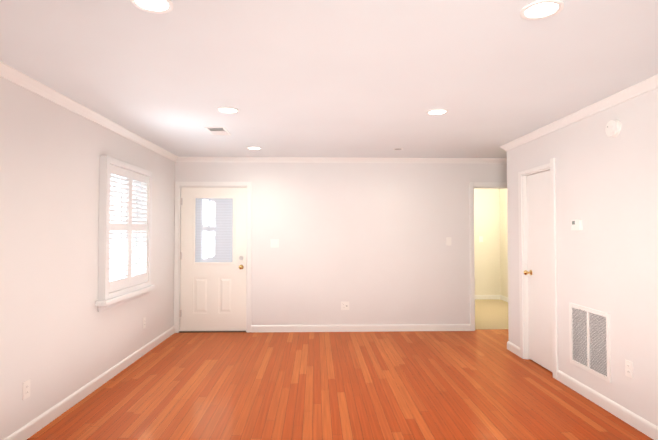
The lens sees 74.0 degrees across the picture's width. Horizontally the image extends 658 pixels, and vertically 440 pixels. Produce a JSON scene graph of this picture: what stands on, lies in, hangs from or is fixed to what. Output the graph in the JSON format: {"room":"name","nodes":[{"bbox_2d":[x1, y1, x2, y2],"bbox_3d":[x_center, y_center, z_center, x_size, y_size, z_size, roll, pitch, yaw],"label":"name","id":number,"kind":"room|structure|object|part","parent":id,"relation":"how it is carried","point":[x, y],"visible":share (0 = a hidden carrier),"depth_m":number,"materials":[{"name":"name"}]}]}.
{"room":"empty living room","nodes":[
{"label":"empty living room","id":0,"kind":"room"},
{"bbox_2d":[0,77,174,439],"bbox_3d":[-2.135,0.254,2.493,0.150,2.460,7.580,0,-1,-2],"label":"wall","id":1,"kind":"structure","parent":0,"point":[61,337],"depth_m":3.37,"materials":[{"name":"paint"}]},
{"bbox_2d":[22,379,29,399],"bbox_3d":[-2.072,1.162,2.993,0.010,0.118,0.072,0,-1,-2],"label":"electrical outlet","id":2,"kind":"object","parent":1,"relation":"attached to","point":[26,390],"visible":1,"depth_m":2.98,"materials":[{"name":"white plastic"}]},
{"bbox_2d":[3,326,174,439],"bbox_3d":[-2.052,1.436,2.466,0.015,0.096,7.280,0,-1,-2],"label":"baseboard","id":3,"kind":"structure","parent":1,"relation":"attached to","point":[54,412],"depth_m":3.66,"materials":[{"name":"white paint"}]},
{"bbox_2d":[0,61,179,161],"bbox_3d":[-2.032,-0.942,2.526,0.056,0.068,7.280,0,-1,-2],"label":"crown molding","id":4,"kind":"structure","parent":1,"relation":"attached to","point":[13,75],"depth_m":3.50,"materials":[{"name":"white paint"}]},
{"bbox_2d":[95,285,154,311],"bbox_3d":[-2.070,0.797,4.523,0.100,0.105,1.198,0,-1,-2],"label":"window sill","id":5,"kind":"structure","parent":1,"relation":"attached to","point":[102,305],"depth_m":4.30,"materials":[{"name":"white paint"}]},
{"bbox_2d":[98,155,151,299],"bbox_3d":[-2.085,0.083,4.541,0.070,1.324,1.108,0,-1,-2],"label":"window","id":6,"kind":"structure","parent":1,"relation":"in","point":[105,161],"depth_m":4.01,"materials":[{"name":"white paint"}]},
{"bbox_2d":[109,164,148,292],"bbox_3d":[-2.074,0.090,4.541,0.060,1.206,0.976,0,-1,-2],"label":"shutter panels","id":7,"kind":"object","parent":6,"relation":"attached to","point":[129,279],"visible":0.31,"depth_m":4.50,"materials":[{"name":"white paint"}]},
{"bbox_2d":[132,180,136,275],"bbox_3d":[-2.213,0.090,4.537,0.035,1.210,0.980,0,-1,-2],"label":"window","id":8,"kind":"structure","parent":1,"relation":"in","point":[134,253],"depth_m":4.99,"materials":[{"name":"white paint"}]},
{"bbox_2d":[143,317,145,328],"bbox_3d":[-2.132,1.188,5.042,0.010,0.118,0.072,0,-1,-2],"label":"electrical outlet","id":9,"kind":"object","parent":1,"relation":"attached to","point":[144,322],"visible":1,"depth_m":5.04,"materials":[{"name":"white plastic"}]},
{"bbox_2d":[0,0,657,157],"bbox_3d":[0.783,-0.989,3.981,6.070,0.100,10.320,0,-1,-2],"label":"ceiling","id":10,"kind":"structure","parent":0,"point":[340,78],"depth_m":2.78,"materials":[{"name":"paint"}]},
{"bbox_2d":[130,0,172,13],"bbox_3d":[-0.804,-0.987,1.983,0.184,0.009,0.184,0,-1,-2],"label":"recessed light","id":11,"kind":"object","parent":10,"relation":"in","point":[158,6],"visible":1,"depth_m":2.00,"materials":[{"name":"white paint"}]},
{"bbox_2d":[204,127,230,134],"bbox_3d":[-1.149,-0.919,4.533,0.200,0.015,0.340,0,-1,-2],"label":"ceiling vent","id":12,"kind":"object","parent":10,"relation":"in","point":[218,130],"visible":1,"depth_m":4.50,"materials":[{"name":"white metal"}]},
{"bbox_2d":[217,107,238,113],"bbox_3d":[-0.866,-0.943,3.751,0.184,0.009,0.184,0,-1,-2],"label":"recessed light","id":13,"kind":"object","parent":10,"relation":"in","point":[229,110],"visible":0.98,"depth_m":3.75,"materials":[{"name":"white paint"}]},
{"bbox_2d":[247,147,261,149],"bbox_3d":[-0.936,-0.900,5.469,0.184,0.009,0.184,0,-1,-2],"label":"recessed light","id":14,"kind":"object","parent":10,"relation":"in","point":[254,148],"visible":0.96,"depth_m":5.49,"materials":[{"name":"white paint"}]},
{"bbox_2d":[427,109,447,114],"bbox_3d":[0.943,-0.941,3.804,0.184,0.009,0.184,0,-1,-2],"label":"recessed light","id":15,"kind":"object","parent":10,"relation":"in","point":[437,111],"visible":1,"depth_m":3.80,"materials":[{"name":"white paint"}]},
{"bbox_2d":[520,0,563,19],"bbox_3d":[0.995,-0.985,2.046,0.184,0.009,0.184,0,-1,-2],"label":"recessed light","id":16,"kind":"object","parent":10,"relation":"in","point":[539,9],"visible":1,"depth_m":2.04,"materials":[{"name":"white paint"}]},
{"bbox_2d":[27,329,652,439],"bbox_3d":[0.825,1.535,2.511,6.070,0.100,7.505,0,-1,-2],"label":"floor","id":17,"kind":"structure","parent":0,"point":[481,384],"depth_m":3.80,"materials":[{"name":"brown wood"}]},
{"bbox_2d":[175,162,506,324],"bbox_3d":[0.714,0.349,6.297,6.070,2.460,0.160,0,-1,-2],"label":"wall","id":18,"kind":"structure","parent":0,"point":[367,241],"depth_m":6.21,"materials":[{"name":"paint"}]},
{"bbox_2d":[174,182,251,332],"bbox_3d":[-1.630,0.519,6.200,1.074,2.116,0.148,0,-1,-2],"label":"door frame","id":19,"kind":"structure","parent":18,"relation":"attached to","point":[249,250],"depth_m":6.14,"materials":[{"name":"white paint"}]},
{"bbox_2d":[179,187,246,332],"bbox_3d":[-1.631,0.555,6.159,0.938,2.040,0.148,0,-1,-2],"label":"exterior door","id":20,"kind":"structure","parent":18,"relation":"in","point":[213,318],"depth_m":6.16,"materials":[{"name":"white paint"}]},
{"bbox_3d":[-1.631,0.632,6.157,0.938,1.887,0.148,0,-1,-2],"label":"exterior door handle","id":21,"kind":"part","parent":20,"relation":"part of","materials":[{"name":"white wood"}]},
{"bbox_2d":[270,239,278,247],"bbox_3d":[-0.768,0.330,6.166,0.116,0.118,0.018,0,-1,-2],"label":"switch plate","id":22,"kind":"object","parent":18,"relation":"attached to","point":[274,243],"visible":1,"depth_m":6.17,"materials":[{"name":"white plastic"}]},
{"bbox_2d":[180,157,506,163],"bbox_3d":[0.772,-0.849,6.221,5.760,0.068,0.056,0,-1,-2],"label":"crown molding","id":23,"kind":"structure","parent":18,"relation":"attached to","point":[182,159],"depth_m":6.20,"materials":[{"name":"white paint"}]},
{"bbox_2d":[341,302,348,309],"bbox_3d":[0.228,1.214,6.174,0.118,0.118,0.017,0,-1,-2],"label":"outlet","id":24,"kind":"object","parent":18,"relation":"attached to","point":[344,305],"visible":1,"depth_m":6.17,"materials":[{"name":"white plastic"}]},
{"bbox_2d":[251,324,470,331],"bbox_3d":[0.461,1.528,6.174,3.105,0.096,0.015,0,-1,-2],"label":"baseboard","id":25,"kind":"structure","parent":18,"relation":"attached to","point":[380,327],"depth_m":6.17,"materials":[{"name":"white paint"}]},
{"bbox_2d":[446,237,450,245],"bbox_3d":[1.713,0.305,6.240,0.072,0.118,0.018,0,-1,-2],"label":"switch plate","id":26,"kind":"object","parent":18,"relation":"attached to","point":[448,241],"visible":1,"depth_m":6.24,"materials":[{"name":"white plastic"}]},
{"bbox_2d":[469,182,506,330],"bbox_3d":[2.481,0.520,6.340,0.941,2.120,0.186,0,-1,-2],"label":"door frame","id":27,"kind":"structure","parent":18,"relation":"attached to","point":[471,226],"depth_m":6.24,"materials":[{"name":"white paint"}]},
{"bbox_2d":[474,189,500,294],"bbox_3d":[2.682,0.419,9.116,1.770,2.460,0.100,0,-1,-2],"label":"wall","id":28,"kind":"structure","parent":0,"point":[487,228],"depth_m":9.08,"materials":[{"name":"beige paint"}]},
{"bbox_2d":[475,295,499,298],"bbox_3d":[2.724,1.599,9.030,1.590,0.096,0.015,0,-1,-2],"label":"baseboard","id":29,"kind":"structure","parent":28,"relation":"attached to","point":[476,296],"depth_m":9.04,"materials":[{"name":"white paint"}]},
{"bbox_2d":[475,299,508,328],"bbox_3d":[2.772,1.663,7.729,1.870,0.104,2.815,0,-1,-2],"label":"floor","id":30,"kind":"structure","parent":0,"point":[491,313],"depth_m":7.41,"materials":[{"name":"beige carpet"}]},
{"bbox_2d":[499,189,507,296],"bbox_3d":[3.602,0.386,7.772,0.010,2.460,2.640,0,-1,-2],"label":"wall","id":31,"kind":"structure","parent":0,"point":[503,249],"depth_m":8.92,"materials":[{"name":"beige paint"}]},
{"bbox_2d":[500,295,507,301],"bbox_3d":[3.590,1.567,7.743,0.015,0.096,2.640,0,-1,-2],"label":"baseboard","id":32,"kind":"structure","parent":31,"relation":"attached to","point":[502,297],"depth_m":8.88,"materials":[{"name":"white paint"}]},
{"bbox_2d":[507,88,657,426],"bbox_3d":[2.312,0.245,2.134,0.120,2.460,6.300,0,-1,-2],"label":"wall","id":33,"kind":"structure","parent":0,"point":[607,194],"depth_m":3.44,"materials":[{"name":"paint"}]},
{"bbox_2d":[507,341,519,356],"bbox_3d":[2.157,1.501,5.085,0.015,0.096,0.329,0,-1,-2],"label":"baseboard","id":34,"kind":"structure","parent":33,"relation":"attached to","point":[513,348],"depth_m":5.09,"materials":[{"name":"white paint"}]},
{"bbox_2d":[518,158,557,379],"bbox_3d":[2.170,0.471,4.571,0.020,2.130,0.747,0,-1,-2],"label":"trim","id":35,"kind":"structure","parent":33,"relation":"attached to","point":[552,165],"depth_m":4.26,"materials":[{"name":"white paint"}]},
{"bbox_2d":[524,170,552,371],"bbox_3d":[2.197,0.512,4.566,0.116,2.023,0.589,0,-1,-2],"label":"closet door","id":36,"kind":"structure","parent":33,"relation":"in","point":[538,272],"depth_m":4.61,"materials":[{"name":"white paint"}]},
{"bbox_2d":[571,219,581,229],"bbox_3d":[2.188,0.044,3.861,0.028,0.096,0.120,0,-1,-2],"label":"thermostat","id":37,"kind":"object","parent":33,"relation":"attached to","point":[576,224],"visible":1,"depth_m":3.84,"materials":[{"name":"white plastic"}]},
{"bbox_2d":[500,74,657,150],"bbox_3d":[2.223,-0.950,2.189,0.056,0.068,6.356,0,-1,-2],"label":"crown molding","id":38,"kind":"structure","parent":33,"relation":"attached to","point":[651,83],"depth_m":3.62,"materials":[{"name":"white paint"}]},
{"bbox_2d":[569,302,610,382],"bbox_3d":[2.200,1.014,3.703,0.014,0.540,0.540,0,-1,-2],"label":"air vent","id":39,"kind":"object","parent":33,"relation":"in","point":[590,340],"visible":1,"depth_m":3.67,"materials":[{"name":"white metal"}]},
{"bbox_2d":[557,370,657,439],"bbox_3d":[2.260,1.413,1.563,0.015,0.096,5.219,0,-1,-2],"label":"baseboard","id":40,"kind":"structure","parent":33,"relation":"attached to","point":[644,426],"depth_m":3.40,"materials":[{"name":"white paint"}]},
{"bbox_2d":[605,119,620,136],"bbox_3d":[2.197,-0.709,3.382,0.041,0.136,0.136,0,-1,-2],"label":"smoke detector","id":41,"kind":"object","parent":33,"relation":"attached to","point":[613,128],"visible":1,"depth_m":3.35,"materials":[{"name":"white plastic"}]},
{"bbox_2d":[625,360,632,378],"bbox_3d":[2.216,1.101,3.227,0.010,0.118,0.072,0,-1,-2],"label":"electrical outlet","id":42,"kind":"object","parent":33,"relation":"attached to","point":[628,368],"visible":1,"depth_m":3.22,"materials":[{"name":"white plastic"}]},
{"label":"outside","id":43,"kind":"structure","parent":0,"visible":0},
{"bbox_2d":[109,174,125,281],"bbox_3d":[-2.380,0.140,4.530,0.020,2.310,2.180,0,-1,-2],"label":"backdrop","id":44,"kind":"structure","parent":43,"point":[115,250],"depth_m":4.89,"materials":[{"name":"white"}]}
]}

